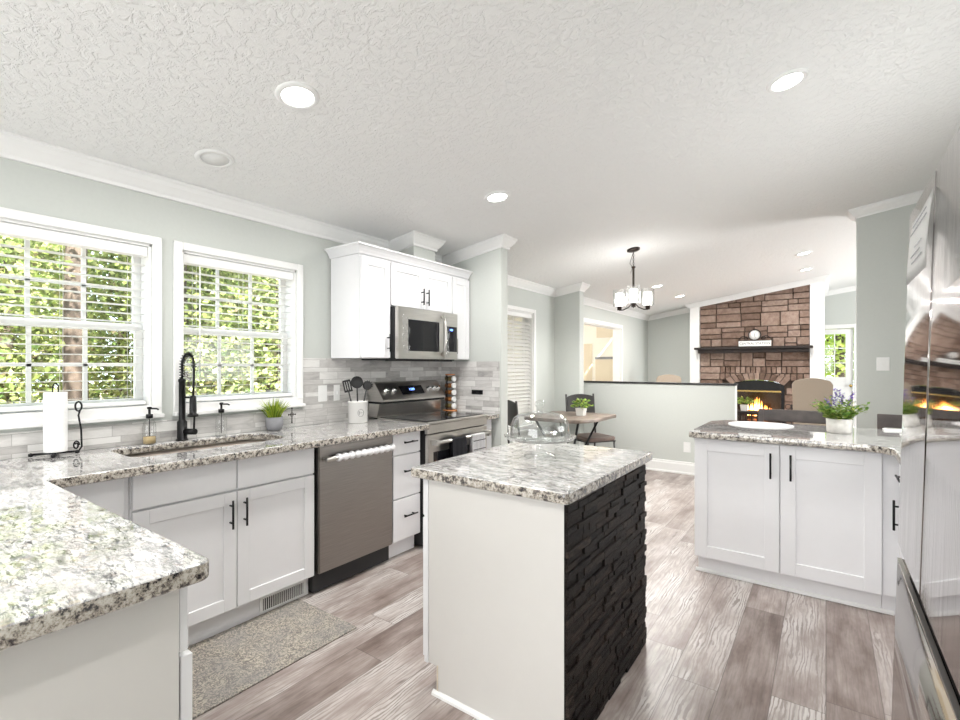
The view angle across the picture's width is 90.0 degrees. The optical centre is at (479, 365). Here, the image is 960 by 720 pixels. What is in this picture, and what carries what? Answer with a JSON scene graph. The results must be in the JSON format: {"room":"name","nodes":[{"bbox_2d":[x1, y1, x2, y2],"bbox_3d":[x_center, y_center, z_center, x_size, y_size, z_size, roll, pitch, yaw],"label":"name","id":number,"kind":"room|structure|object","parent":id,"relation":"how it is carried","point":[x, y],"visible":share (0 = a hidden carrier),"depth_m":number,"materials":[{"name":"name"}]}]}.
{"room":"kitchen","nodes":[
{"label":"kitchen","id":0,"kind":"room"},
{"bbox_2d":[0,157,647,459],"bbox_3d":[-0.263,0.155,4.843,0.150,2.350,12.750,0,0,36],"label":"wall","id":1,"kind":"structure","parent":0,"point":[23,187],"depth_m":2.95,"materials":[{"name":"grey paint"}]},
{"bbox_2d":[0,207,164,429],"bbox_3d":[-2.045,-0.211,2.343,0.181,0.987,0.838,0,0,36],"label":"window","id":2,"kind":"structure","parent":1,"relation":"in","point":[148,384],"depth_m":2.48,"materials":[{"name":"white paint"}]},
{"bbox_2d":[0,221,147,411],"bbox_3d":[-2.039,-0.220,2.339,0.061,0.855,0.712,0,0,36],"label":"window blind","id":3,"kind":"object","parent":2,"relation":"attached to","point":[6,229],"visible":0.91,"depth_m":2.36,"materials":[{"name":"white paint"}]},
{"bbox_2d":[0,358,440,459],"bbox_3d":[-1.568,0.179,2.912,0.010,0.471,4.090,0,0,36],"label":"tile backsplash","id":4,"kind":"structure","parent":1,"relation":"attached to","point":[330,372],"depth_m":3.31,"materials":[{"name":"tile"}]},
{"bbox_2d":[172,240,305,416],"bbox_3d":[-1.527,-0.211,3.061,0.181,0.987,0.828,0,0,36],"label":"window","id":5,"kind":"structure","parent":1,"relation":"in","point":[250,404],"depth_m":3.09,"materials":[{"name":"white paint"}]},
{"bbox_2d":[184,254,292,401],"bbox_3d":[-1.516,-0.220,3.053,0.074,0.855,0.702,0,0,36],"label":"window blind","id":6,"kind":"object","parent":5,"relation":"attached to","point":[198,261],"visible":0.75,"depth_m":2.99,"materials":[{"name":"white paint"}]},
{"bbox_2d":[318,385,326,401],"bbox_3d":[-1.143,0.200,3.487,0.007,0.118,0.075,0,0,36],"label":"wall outlet","id":7,"kind":"object","parent":1,"relation":"attached to","point":[322,389],"visible":1,"depth_m":3.48,"materials":[{"name":"white plastic"}]},
{"bbox_2d":[0,130,649,320],"bbox_3d":[-0.212,-0.979,4.745,0.066,0.100,12.650,0,0,36],"label":"trim","id":8,"kind":"structure","parent":1,"relation":"attached to","point":[15,147],"depth_m":2.70,"materials":[{"name":"white paint"}]},
{"bbox_2d":[331,253,390,358],"bbox_3d":[-0.869,-0.423,3.550,0.374,0.733,0.280,0,0,36],"label":"upper cabinet","id":9,"kind":"object","parent":1,"relation":"attached to","point":[360,283],"visible":1,"depth_m":3.45,"materials":[{"name":"white paint"}]},
{"bbox_2d":[399,246,434,260],"bbox_3d":[-0.573,-0.961,4.062,0.280,0.202,0.260,0,0,36],"label":"soffit","id":10,"kind":"object","parent":1,"relation":"attached to","point":[415,251],"depth_m":3.95,"materials":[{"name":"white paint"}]},
{"bbox_2d":[389,230,445,251],"bbox_3d":[-0.546,-1.000,4.043,0.346,0.142,0.392,0,0,36],"label":"trim","id":11,"kind":"structure","parent":1,"relation":"attached to","point":[413,238],"depth_m":3.92,"materials":[{"name":"white paint"}]},
{"bbox_2d":[389,260,451,313],"bbox_3d":[-0.575,-0.621,3.958,0.374,0.338,0.722,0,0,36],"label":"upper cabinet","id":12,"kind":"object","parent":1,"relation":"attached to","point":[410,286],"visible":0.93,"depth_m":3.83,"materials":[{"name":"white paint"}]},
{"bbox_2d":[324,241,472,278],"bbox_3d":[-0.600,-0.823,3.924,0.373,0.064,1.311,0,0,36],"label":"crown molding","id":13,"kind":"structure","parent":12,"relation":"attached to","point":[356,247],"depth_m":3.58,"materials":[{"name":"white paint"}]},
{"bbox_2d":[362,306,456,361],"bbox_3d":[-0.536,-0.241,3.931,0.465,0.407,0.714,0,0,36],"label":"microwave","id":14,"kind":"object","parent":12,"relation":"attached to","point":[416,334],"visible":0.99,"depth_m":3.75,"materials":[{"name":"silver metal"}]},
{"bbox_2d":[450,275,468,359],"bbox_3d":[-0.289,-0.423,4.354,0.374,0.733,0.250,0,0,36],"label":"upper cabinet","id":15,"kind":"object","parent":1,"relation":"attached to","point":[460,286],"visible":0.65,"depth_m":4.28,"materials":[{"name":"white paint"}]},
{"bbox_2d":[508,305,537,434],"bbox_3d":[0.401,0.043,5.736,0.181,1.497,0.873,0,0,36],"label":"window","id":16,"kind":"structure","parent":1,"relation":"in","point":[532,426],"depth_m":6.02,"materials":[{"name":"white paint"}]},
{"bbox_2d":[508,310,531,427],"bbox_3d":[0.407,0.035,5.732,0.061,1.365,0.747,0,0,36],"label":"window blind","id":17,"kind":"object","parent":16,"relation":"attached to","point":[516,373],"visible":0.55,"depth_m":5.84,"materials":[{"name":"white paint"}]},
{"bbox_2d":[584,318,622,380],"bbox_3d":[1.967,0.300,7.926,0.159,2.060,1.840,0,0,36],"label":"trim","id":18,"kind":"structure","parent":1,"relation":"attached to","point":[617,332],"depth_m":8.59,"materials":[{"name":"white paint"}]},
{"bbox_2d":[441,248,507,446],"bbox_3d":[-0.066,0.104,4.418,0.686,2.453,0.110,0,0,36],"label":"wall","id":19,"kind":"structure","parent":0,"point":[486,368],"depth_m":4.27,"materials":[{"name":"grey paint"}]},
{"bbox_2d":[441,361,499,413],"bbox_3d":[-0.098,0.188,4.378,0.659,0.455,0.010,0,0,36],"label":"tile backsplash","id":20,"kind":"structure","parent":19,"relation":"attached to","point":[485,376],"depth_m":4.34,"materials":[{"name":"tile"}]},
{"bbox_2d":[442,233,517,264],"bbox_3d":[-0.036,-1.030,4.402,0.752,0.203,0.232,0,0,36],"label":"trim","id":21,"kind":"structure","parent":19,"relation":"attached to","point":[505,241],"depth_m":4.27,"materials":[{"name":"white paint"}]},
{"bbox_2d":[0,0,959,315],"bbox_3d":[3.168,-1.388,3.387,7.420,0.778,14.600,0,0,36],"label":"ceiling","id":22,"kind":"structure","parent":0,"point":[610,128],"depth_m":2.41,"materials":[{"name":"white"}]},
{"bbox_2d":[194,149,234,167],"bbox_3d":[-1.379,-1.077,2.498,0.183,0.034,0.185,0,0,41],"label":"recessed light","id":23,"kind":"object","parent":22,"relation":"in","point":[214,158],"visible":1,"depth_m":2.49,"materials":[{"name":"white plastic"}]},
{"bbox_2d":[275,81,319,109],"bbox_3d":[-0.800,-1.182,2.105,0.183,0.034,0.185,0,0,41],"label":"recessed light","id":24,"kind":"object","parent":22,"relation":"in","point":[294,95],"visible":1,"depth_m":2.10,"materials":[{"name":"white plastic"}]},
{"bbox_2d":[484,191,509,202],"bbox_3d":[0.120,-1.183,3.365,0.183,0.034,0.185,0,0,41],"label":"recessed light","id":25,"kind":"object","parent":22,"relation":"in","point":[496,196],"visible":1,"depth_m":3.35,"materials":[{"name":"white plastic"}]},
{"bbox_2d":[613,247,653,310],"bbox_3d":[1.571,-0.910,5.010,0.404,0.641,0.412,0,0,36],"label":"chandelier","id":26,"kind":"object","parent":22,"relation":"hanging from","point":[633,293],"visible":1,"depth_m":5.01,"materials":[{"name":"glass"}]},
{"bbox_2d":[629,289,637,302],"bbox_3d":[1.551,-0.708,4.852,0.080,0.135,0.080,0,0,36],"label":"diffuser","id":27,"kind":"object","parent":26,"relation":"attached to","point":[633,293],"depth_m":4.82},
{"bbox_2d":[644,292,651,304],"bbox_3d":[1.763,-0.708,5.044,0.080,0.135,0.080,0,0,36],"label":"diffuser","id":28,"kind":"object","parent":26,"relation":"attached to","point":[647,295],"depth_m":5.01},
{"bbox_2d":[766,68,808,93],"bbox_3d":[1.554,-1.440,2.430,0.183,0.034,0.185,0,0,41],"label":"recessed light","id":29,"kind":"object","parent":22,"relation":"in","point":[790,79],"visible":1,"depth_m":2.42,"materials":[{"name":"white plastic"}]},
{"bbox_2d":[193,426,894,719],"bbox_3d":[2.062,1.370,5.170,11.300,0.080,16.200,0,0,36],"label":"floor","id":30,"kind":"structure","parent":0,"point":[716,647],"depth_m":2.21,"materials":[{"name":"wood"}]},
{"bbox_2d":[0,586,191,719],"bbox_3d":[-1.554,0.893,1.338,1.850,0.872,0.614,0,0,36],"label":"base cabinet","id":31,"kind":"object","parent":30,"relation":"on","point":[134,662],"visible":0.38,"depth_m":0.92,"materials":[{"name":"white paint"}]},
{"bbox_2d":[0,418,428,650],"bbox_3d":[-0.929,0.436,2.160,1.902,0.040,2.738,0,0,36],"label":"countertop","id":32,"kind":"structure","parent":31,"relation":"on","point":[67,560],"depth_m":1.18,"materials":[{"name":"stone"}]},
{"bbox_2d":[28,383,82,457],"bbox_3d":[-1.969,0.246,2.228,0.134,0.338,0.144,0,0,12],"label":"paper towel holder","id":33,"kind":"object","parent":32,"relation":"on","point":[77,451],"visible":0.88,"depth_m":2.27,"materials":[{"name":"black metal"}]},
{"bbox_2d":[43,392,67,452],"bbox_3d":[-1.970,0.259,2.227,0.086,0.275,0.086,0,0,36],"label":"paper towel roll","id":34,"kind":"object","parent":33,"relation":"on","point":[55,404],"visible":0.99,"depth_m":2.19,"materials":[{"name":"paper"}]},
{"bbox_2d":[142,407,158,444],"bbox_3d":[-1.757,0.317,2.555,0.074,0.198,0.063,0,0,36],"label":"soap dispenser","id":35,"kind":"object","parent":32,"relation":"on","point":[146,440],"visible":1,"depth_m":2.54,"materials":[{"name":"glass"}]},
{"bbox_2d":[142,418,155,444],"bbox_3d":[-1.762,0.344,2.558,0.062,0.142,0.062,0,0,36],"label":"bottle","id":36,"kind":"object","parent":35,"relation":"attached to","point":[146,440],"depth_m":2.54,"materials":[{"name":"glass"}]},
{"bbox_2d":[176,352,198,440],"bbox_3d":[-1.634,0.167,2.681,0.132,0.496,0.062,0,0,11],"label":"kitchen faucet","id":37,"kind":"object","parent":32,"relation":"on","point":[182,430],"visible":1,"depth_m":2.67,"materials":[{"name":"black metal"}]},
{"bbox_2d":[125,439,268,456],"bbox_3d":[-1.477,0.550,2.594,0.400,0.187,0.810,0,0,36],"label":"sink","id":38,"kind":"object","parent":32,"relation":"in","point":[170,451],"visible":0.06,"depth_m":2.72,"materials":[{"name":"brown metal"}]},
{"bbox_2d":[215,402,229,435],"bbox_3d":[-1.538,0.317,2.859,0.074,0.198,0.063,0,0,36],"label":"soap dispenser","id":39,"kind":"object","parent":32,"relation":"on","point":[220,410],"visible":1,"depth_m":2.86,"materials":[{"name":"glass"}]},
{"bbox_2d":[259,398,289,430],"bbox_3d":[-1.337,0.303,3.111,0.235,0.224,0.237,0,0,5],"label":"potted grass","id":40,"kind":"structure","parent":32,"relation":"on","point":[274,420],"depth_m":3.08,"materials":[{"name":"plant"}]},
{"bbox_2d":[265,416,282,430],"bbox_3d":[-1.332,0.372,3.111,0.108,0.086,0.108,0,0,36],"label":"pot","id":41,"kind":"object","parent":40,"relation":"attached to","point":[273,423],"depth_m":3.07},
{"bbox_2d":[348,400,367,422],"bbox_3d":[-0.900,0.336,3.540,0.146,0.159,0.146,0,0,36],"label":"utensil crock","id":42,"kind":"object","parent":32,"relation":"on","point":[357,410],"visible":0.98,"depth_m":3.48,"materials":[{"name":"white ceramic"}]},
{"bbox_2d":[351,376,362,400],"bbox_3d":[-0.907,0.228,3.541,0.090,0.305,0.025,0,0,-10],"label":"ladle","id":43,"kind":"object","parent":42,"relation":"in","point":[356,382],"visible":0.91,"depth_m":3.55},
{"bbox_2d":[63,478,128,519],"bbox_3d":[-1.796,0.893,2.085,0.584,0.872,0.282,0,0,36],"label":"base cabinet","id":44,"kind":"object","parent":30,"relation":"on","point":[112,495],"visible":0.03,"depth_m":1.97,"materials":[{"name":"white paint"}]},
{"bbox_2d":[129,448,313,646],"bbox_3d":[-1.434,0.893,2.556,0.619,0.872,0.900,0,0,36],"label":"base cabinet","id":45,"kind":"object","parent":30,"relation":"on","point":[252,519],"visible":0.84,"depth_m":2.40,"materials":[{"name":"white paint"}]},
{"bbox_2d":[260,579,305,613],"bbox_3d":[-1.091,1.280,2.670,0.006,0.088,0.280,0,0,36],"label":"floor register","id":46,"kind":"object","parent":45,"relation":"attached to","point":[273,600],"visible":0.99,"depth_m":2.67,"materials":[{"name":"white plastic"}]},
{"bbox_2d":[188,599,355,719],"bbox_3d":[-1.120,1.326,2.183,0.510,0.006,0.992,0,0,36],"label":"kitchen rug","id":47,"kind":"object","parent":30,"relation":"on","point":[227,663],"visible":0.7,"depth_m":2.24,"materials":[{"name":"fabric"}]},
{"bbox_2d":[308,436,395,592],"bbox_3d":[-0.978,0.889,3.157,0.658,0.858,0.598,0,0,36],"label":"dishwasher","id":48,"kind":"object","parent":30,"relation":"on","point":[353,480],"visible":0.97,"depth_m":2.95,"materials":[{"name":"silver metal"}]},
{"bbox_2d":[389,431,419,557],"bbox_3d":[-0.734,0.893,3.528,0.619,0.872,0.279,0,0,36],"label":"base cabinet","id":49,"kind":"object","parent":30,"relation":"on","point":[406,454],"visible":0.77,"depth_m":3.36,"materials":[{"name":"white paint"}]},
{"bbox_2d":[368,380,491,545],"bbox_3d":[-0.389,0.720,3.929,0.709,1.180,0.750,0,0,36],"label":"range","id":50,"kind":"object","parent":30,"relation":"on","point":[396,400],"visible":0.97,"depth_m":3.83,"materials":[{"name":"silver metal"}]},
{"bbox_2d":[377,410,486,424],"bbox_3d":[-0.372,0.413,3.917,0.535,0.022,0.748,0,0,36],"label":"cooktop","id":51,"kind":"object","parent":50,"relation":"in","point":[431,417],"depth_m":3.83,"materials":[{"name":"black glass"}]},
{"bbox_2d":[449,435,466,457],"bbox_3d":[-0.165,0.699,3.651,0.043,0.322,0.170,0,0,36],"label":"dish towel","id":52,"kind":"object","parent":50,"relation":"hanging from","point":[458,447],"visible":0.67,"depth_m":3.63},
{"bbox_2d":[469,432,485,452],"bbox_3d":[-0.019,0.709,3.853,0.044,0.342,0.170,0,0,36],"label":"dish towel","id":53,"kind":"object","parent":50,"relation":"hanging from","point":[477,443],"visible":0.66,"depth_m":3.83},
{"bbox_2d":[486,419,491,448],"bbox_3d":[-0.173,0.893,4.336,0.584,0.872,0.143,0,0,36],"label":"base cabinet","id":54,"kind":"object","parent":30,"relation":"on","point":[489,422],"visible":0.14,"depth_m":4.19,"materials":[{"name":"white paint"}]},
{"bbox_2d":[508,400,519,443],"bbox_3d":[0.540,0.837,5.101,0.507,0.966,0.434,0,0,-13],"label":"dining chair","id":55,"kind":"object","parent":30,"relation":"on","point":[512,406],"visible":0.11,"depth_m":4.92,"materials":[{"name":"wood"}]},
{"bbox_2d":[423,464,646,719],"bbox_3d":[0.259,0.893,2.152,0.703,0.872,0.876,0,0,36],"label":"kitchen island","id":56,"kind":"object","parent":30,"relation":"on","point":[533,609],"visible":0.92,"depth_m":1.80,"materials":[{"name":"white paint"}]},
{"bbox_2d":[411,442,651,504],"bbox_3d":[0.275,0.436,2.150,0.708,0.040,0.946,0,0,36],"label":"island countertop","id":57,"kind":"structure","parent":56,"relation":"on","point":[576,471],"depth_m":1.95,"materials":[{"name":"stone"}]},
{"bbox_2d":[504,430,575,455],"bbox_3d":[0.277,0.367,2.223,0.332,0.096,0.332,0,0,36],"label":"cake stand","id":58,"kind":"object","parent":57,"relation":"on","point":[521,439],"visible":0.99,"depth_m":2.18,"materials":[{"name":"ceramic"}]},
{"bbox_2d":[510,400,569,438],"bbox_3d":[0.277,0.243,2.223,0.276,0.175,0.276,0,0,36],"label":"cake dome","id":59,"kind":"object","parent":58,"relation":"on","point":[537,411],"visible":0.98,"depth_m":2.20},
{"bbox_2d":[524,411,615,444],"bbox_3d":[1.041,0.951,5.549,0.800,0.762,0.900,0,0,36],"label":"dining table","id":60,"kind":"object","parent":30,"relation":"on","point":[572,418],"visible":0.76,"depth_m":5.38,"materials":[{"name":"brown wood"}]},
{"bbox_2d":[570,398,593,415],"bbox_3d":[1.156,0.467,5.529,0.285,0.206,0.263,0,0,36],"label":"potted plant","id":61,"kind":"object","parent":60,"relation":"on","point":[579,411],"visible":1,"depth_m":5.50,"materials":[{"name":"green plant"}]},
{"bbox_2d":[565,394,615,447],"bbox_3d":[1.359,0.837,5.901,0.434,0.966,0.507,0,0,-23],"label":"dining chair","id":62,"kind":"object","parent":30,"relation":"on","point":[595,438],"visible":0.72,"depth_m":6.01,"materials":[{"name":"wood"}]},
{"bbox_2d":[656,374,680,382],"bbox_3d":[3.320,0.740,8.418,0.418,1.179,0.480,0,0,19],"label":"upholstered chair","id":63,"kind":"object","parent":30,"relation":"on","point":[668,377],"visible":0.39,"depth_m":8.57,"materials":[{"name":"beige fabric"}]},
{"bbox_2d":[737,409,757,421],"bbox_3d":[4.323,1.027,7.793,0.420,0.604,0.380,0,0,36],"label":"side table","id":64,"kind":"object","parent":30,"relation":"on","point":[749,412],"visible":0.26,"depth_m":7.65,"materials":[{"name":"brown wood"}]},
{"bbox_2d":[737,396,753,410],"bbox_3d":[4.288,0.606,7.814,0.312,0.238,0.313,0,0,36],"label":"potted plant","id":65,"kind":"object","parent":64,"relation":"on","point":[744,407],"visible":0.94,"depth_m":7.77,"materials":[{"name":"green plant"}]},
{"bbox_2d":[694,285,812,423],"bbox_3d":[4.837,-0.052,8.532,1.790,2.762,0.700,0,0,36],"label":"fireplace","id":66,"kind":"object","parent":30,"relation":"on","point":[783,315],"visible":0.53,"depth_m":8.39,"materials":[{"name":"brown stone"}]},
{"bbox_2d":[694,345,812,353],"bbox_3d":[4.691,-0.282,8.329,1.790,0.105,0.200,0,0,36],"label":"mantel shelf","id":67,"kind":"object","parent":66,"relation":"attached to","point":[704,349],"depth_m":8.24,"materials":[{"name":"brown wood"}]},
{"bbox_2d":[738,329,771,346],"bbox_3d":[4.743,-0.486,8.290,0.511,0.302,0.042,0,0,36],"label":"mantel clock","id":68,"kind":"object","parent":66,"relation":"on","point":[754,335],"visible":1,"depth_m":8.28,"materials":[{"name":"white plastic"}]},
{"bbox_2d":[758,408,825,423],"bbox_3d":[2.287,0.834,3.514,0.470,0.991,0.436,0,0,36],"label":"bar stool","id":69,"kind":"object","parent":30,"relation":"on","point":[801,416],"visible":0.08,"depth_m":3.68,"materials":[{"name":"grey fabric"}]},
{"bbox_2d":[695,438,893,615],"bbox_3d":[1.954,0.893,3.048,0.985,0.872,0.659,0,0,36],"label":"base cabinet","id":70,"kind":"object","parent":30,"relation":"on","point":[807,521],"visible":0.9,"depth_m":2.79,"materials":[{"name":"white paint"}]},
{"bbox_2d":[689,420,901,464],"bbox_3d":[1.932,0.436,2.418,1.731,0.040,2.058,0,0,36],"label":"countertop","id":71,"kind":"structure","parent":70,"relation":"on","point":[881,441],"depth_m":2.87,"materials":[{"name":"stone"}]},
{"bbox_2d":[728,421,793,428],"bbox_3d":[1.970,0.413,3.375,0.400,0.004,0.400,0,0,36],"label":"placemat","id":72,"kind":"object","parent":71,"relation":"on","point":[751,424],"visible":1,"depth_m":3.33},
{"bbox_2d":[826,418,851,433],"bbox_3d":[2.240,0.371,2.996,0.132,0.088,0.132,0,0,36],"label":"pot","id":73,"kind":"object","parent":71,"relation":"on","point":[833,425],"depth_m":2.95,"materials":[{"name":"ceramic"}]},
{"bbox_2d":[810,388,869,433],"bbox_3d":[2.236,0.276,2.996,0.314,0.278,0.319,0,0,36],"label":"lavender","id":74,"kind":"object","parent":71,"relation":"on","point":[835,423],"visible":1,"depth_m":2.96,"materials":[{"name":"green plant"}]},
{"bbox_2d":[792,378,832,425],"bbox_3d":[4.217,0.740,6.130,0.418,1.179,0.480,0,0,29],"label":"upholstered chair","id":75,"kind":"object","parent":30,"relation":"on","point":[804,391],"visible":0.44,"depth_m":5.93,"materials":[{"name":"beige fabric"}]},
{"bbox_2d":[877,414,901,428],"bbox_3d":[2.871,0.834,3.093,0.470,0.991,0.436,0,0,38],"label":"bar stool","id":76,"kind":"object","parent":30,"relation":"on","point":[883,420],"visible":0.13,"depth_m":3.35,"materials":[{"name":"grey fabric"}]},
{"bbox_2d":[881,454,903,614],"bbox_3d":[2.259,0.893,2.070,0.756,0.872,1.850,0,0,36],"label":"base cabinet","id":77,"kind":"object","parent":30,"relation":"on","point":[891,550],"visible":0.16,"depth_m":2.55,"materials":[{"name":"white paint"}]},
{"bbox_2d":[891,127,959,719],"bbox_3d":[1.392,0.423,0.951,0.770,1.774,0.910,2,1,36],"label":"refrigerator","id":78,"kind":"object","parent":30,"relation":"on","point":[926,661],"visible":1,"depth_m":1.10,"materials":[{"name":"silver metal"}]},
{"bbox_2d":[906,187,933,285],"bbox_3d":[1.208,-0.343,1.323,0.016,0.195,0.360,0,0,36],"label":"paper sheet","id":79,"kind":"object","parent":78,"relation":"attached to","point":[916,262],"visible":1,"depth_m":1.30,"materials":[{"name":"paper"}]},
{"bbox_2d":[555,291,583,444],"bbox_3d":[1.194,0.128,6.443,0.363,2.404,0.130,0,0,36],"label":"wall","id":80,"kind":"structure","parent":0,"point":[569,308],"depth_m":6.38,"materials":[{"name":"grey paint"}]},
{"bbox_2d":[555,282,589,296],"bbox_3d":[1.221,-1.006,6.424,0.429,0.154,0.262,0,0,36],"label":"trim","id":81,"kind":"structure","parent":80,"relation":"attached to","point":[581,286],"depth_m":6.33,"materials":[{"name":"white paint"}]},
{"bbox_2d":[584,381,737,462],"bbox_3d":[2.156,0.769,6.261,2.135,1.121,0.156,0,0,36],"label":"wall","id":82,"kind":"structure","parent":0,"point":[657,418],"depth_m":6.10,"materials":[{"name":"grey paint"}]},
{"bbox_2d":[645,458,694,474],"bbox_3d":[2.157,1.255,6.251,2.150,0.150,0.156,0,0,36],"label":"baseboard","id":83,"kind":"structure","parent":82,"relation":"attached to","point":[663,465],"depth_m":6.00,"materials":[{"name":"white paint"}]},
{"bbox_2d":[508,282,824,412],"bbox_3d":[3.252,-0.067,9.829,6.180,2.794,0.550,0,0,36],"label":"wall","id":84,"kind":"structure","parent":0,"point":[817,290],"depth_m":8.91,"materials":[{"name":"white paint"}]},
{"bbox_2d":[584,344,591,380],"bbox_3d":[2.111,0.430,10.300,0.620,1.800,0.020,0,0,36],"label":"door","id":85,"kind":"structure","parent":84,"relation":"in","point":[587,347],"depth_m":10.17,"materials":[{"name":"beige paint"}]},
{"bbox_2d":[595,327,612,380],"bbox_3d":[2.591,0.228,9.939,0.420,2.195,0.045,0,0,36],"label":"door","id":86,"kind":"structure","parent":84,"relation":"in","point":[603,365],"depth_m":9.95,"materials":[{"name":"beige paint"}]},
{"bbox_2d":[648,274,829,320],"bbox_3d":[5.010,-1.201,9.458,3.026,0.544,2.136,0,0,36],"label":"trim","id":87,"kind":"structure","parent":84,"relation":"attached to","point":[825,278],"depth_m":8.46,"materials":[{"name":"white paint"}]},
{"bbox_2d":[648,313,689,382],"bbox_3d":[3.862,0.086,9.667,0.920,2.488,0.100,0,0,36],"label":"wall","id":88,"kind":"structure","parent":0,"point":[668,337],"depth_m":9.64,"materials":[{"name":"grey paint"}]},
{"bbox_2d":[825,291,855,328],"bbox_3d":[8.557,-0.173,8.297,4.220,3.007,0.130,0,0,36],"label":"wall","id":89,"kind":"structure","parent":0,"point":[840,308],"depth_m":9.33,"materials":[{"name":"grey paint"}]},
{"bbox_2d":[825,329,852,426],"bbox_3d":[6.998,0.300,9.360,0.442,2.040,0.110,0,0,36],"label":"door","id":90,"kind":"structure","parent":89,"relation":"in","point":[845,384],"depth_m":9.30,"materials":[{"name":"white paint"}]},
{"bbox_2d":[825,324,855,427],"bbox_3d":[7.013,0.260,9.318,0.518,2.140,0.020,0,0,36],"label":"trim","id":91,"kind":"structure","parent":89,"relation":"attached to","point":[835,326],"depth_m":9.19,"materials":[{"name":"white paint"}]},
{"bbox_2d":[826,285,855,295],"bbox_3d":[7.364,-1.524,9.037,1.420,0.303,0.066,0,0,36],"label":"trim","id":92,"kind":"structure","parent":89,"relation":"attached to","point":[851,288],"depth_m":9.29,"materials":[{"name":"white paint"}]},
{"bbox_2d":[856,203,916,428],"bbox_3d":[5.254,-0.173,3.492,3.960,3.007,0.130,0,0,36],"label":"wall","id":93,"kind":"structure","parent":0,"point":[882,238],"depth_m":4.50,"materials":[{"name":"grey paint"}]},
{"bbox_2d":[876,357,889,370],"bbox_3d":[3.760,-0.019,4.478,0.095,0.125,0.016,0,0,36],"label":"light switch","id":94,"kind":"object","parent":93,"relation":"attached to","point":[882,363],"visible":1,"depth_m":4.48,"materials":[{"name":"white plastic"}]},
{"bbox_2d":[847,189,923,222],"bbox_3d":[3.937,-1.514,4.441,0.846,0.209,0.262,0,0,36],"label":"trim","id":95,"kind":"structure","parent":93,"relation":"attached to","point":[910,198],"depth_m":4.45,"materials":[{"name":"white paint"}]},
{"label":"outside","id":96,"kind":"structure","parent":0,"visible":0},
{"label":"ground","id":97,"kind":"structure","parent":96,"visible":0},
{"bbox_2d":[14,292,89,402],"bbox_3d":[-15.619,-2.744,12.396,7.080,10.795,9.663,0,0,29],"label":"tree","id":98,"kind":"object","parent":97,"relation":"on","point":[16,347],"visible":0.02,"depth_m":14.18,"materials":[{"name":"green plant"}]},
{"bbox_2d":[0,236,106,403],"bbox_3d":[-6.612,-3.252,6.420,6.045,10.268,4.160,0,0,-21],"label":"tree","id":99,"kind":"object","parent":97,"relation":"on","point":[53,294],"visible":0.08,"depth_m":6.57,"materials":[{"name":"green plant"}]},
{"bbox_2d":[0,242,119,403],"bbox_3d":[-11.800,-2.317,10.835,5.577,8.412,6.152,0,0,32],"label":"tree","id":100,"kind":"object","parent":97,"relation":"on","point":[4,262],"visible":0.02,"depth_m":11.16,"materials":[{"name":"green plant"}]},
{"bbox_2d":[0,241,131,401],"bbox_3d":[-8.179,-2.388,6.887,5.063,8.545,7.156,0,0,36],"label":"tree","id":101,"kind":"object","parent":97,"relation":"on","point":[121,257],"visible":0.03,"depth_m":7.02,"materials":[{"name":"green plant"}]},
{"bbox_2d":[1,242,198,399],"bbox_3d":[-11.708,-2.547,15.858,7.050,11.153,8.416,0,0,36],"label":"tree","id":102,"kind":"object","parent":97,"relation":"on","point":[95,298],"visible":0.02,"depth_m":14.96,"materials":[{"name":"green plant"}]},
{"bbox_2d":[0,237,254,399],"bbox_3d":[-5.290,-2.840,7.763,6.904,9.453,6.307,0,0,36],"label":"tree","id":103,"kind":"object","parent":97,"relation":"on","point":[109,370],"visible":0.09,"depth_m":8.15,"materials":[{"name":"green plant"}]},
{"bbox_2d":[0,235,280,403],"bbox_3d":[-5.343,-2.802,6.547,5.443,9.371,5.742,0,0,7],"label":"tree","id":104,"kind":"object","parent":97,"relation":"on","point":[76,395],"visible":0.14,"depth_m":6.93,"materials":[{"name":"green plant"}]},
{"bbox_2d":[0,239,280,394],"bbox_3d":[-6.359,-2.521,9.536,4.989,8.807,5.037,0,0,17],"label":"tree","id":105,"kind":"object","parent":97,"relation":"on","point":[116,308],"visible":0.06,"depth_m":9.30,"materials":[{"name":"green plant"}]},
{"bbox_2d":[112,256,274,397],"bbox_3d":[-7.870,-3.201,12.139,6.025,10.168,4.814,0,0,-12],"label":"tree","id":106,"kind":"object","parent":97,"relation":"on","point":[122,392],"visible":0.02,"depth_m":11.68,"materials":[{"name":"green plant"}]},
{"bbox_2d":[123,275,275,391],"bbox_3d":[-6.218,-2.163,12.854,4.548,8.092,7.282,0,0,-22],"label":"tree","id":107,"kind":"object","parent":97,"relation":"on","point":[191,284],"visible":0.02,"depth_m":12.29,"materials":[{"name":"green plant"}]},
{"bbox_2d":[119,265,280,394],"bbox_3d":[-4.480,-3.525,10.823,5.118,10.816,6.714,0,0,32],"label":"tree","id":108,"kind":"object","parent":97,"relation":"on","point":[276,281],"visible":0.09,"depth_m":9.80,"materials":[{"name":"green plant"}]},
{"bbox_2d":[190,321,276,393],"bbox_3d":[-7.420,-3.102,15.197,4.956,9.976,5.069,0,0,36],"label":"tree","id":109,"kind":"object","parent":97,"relation":"on","point":[206,374],"visible":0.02,"depth_m":13.55,"materials":[{"name":"green plant"}]},
{"bbox_2d":[239,277,276,391],"bbox_3d":[-4.571,-2.376,13.880,5.867,8.520,5.443,0,0,36],"label":"tree","id":110,"kind":"object","parent":97,"relation":"on","point":[261,277],"visible":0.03,"depth_m":13.30,"materials":[{"name":"green plant"}]},
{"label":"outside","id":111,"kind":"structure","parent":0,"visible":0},
{"label":"ground","id":112,"kind":"structure","parent":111,"visible":0},
{"bbox_2d":[746,328,853,385],"bbox_3d":[10.254,-1.621,14.302,4.833,7.015,4.479,0,0,36],"label":"tree","id":113,"kind":"object","parent":112,"relation":"on","point":[840,339],"visible":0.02,"depth_m":13.87,"materials":[{"name":"green plant"}]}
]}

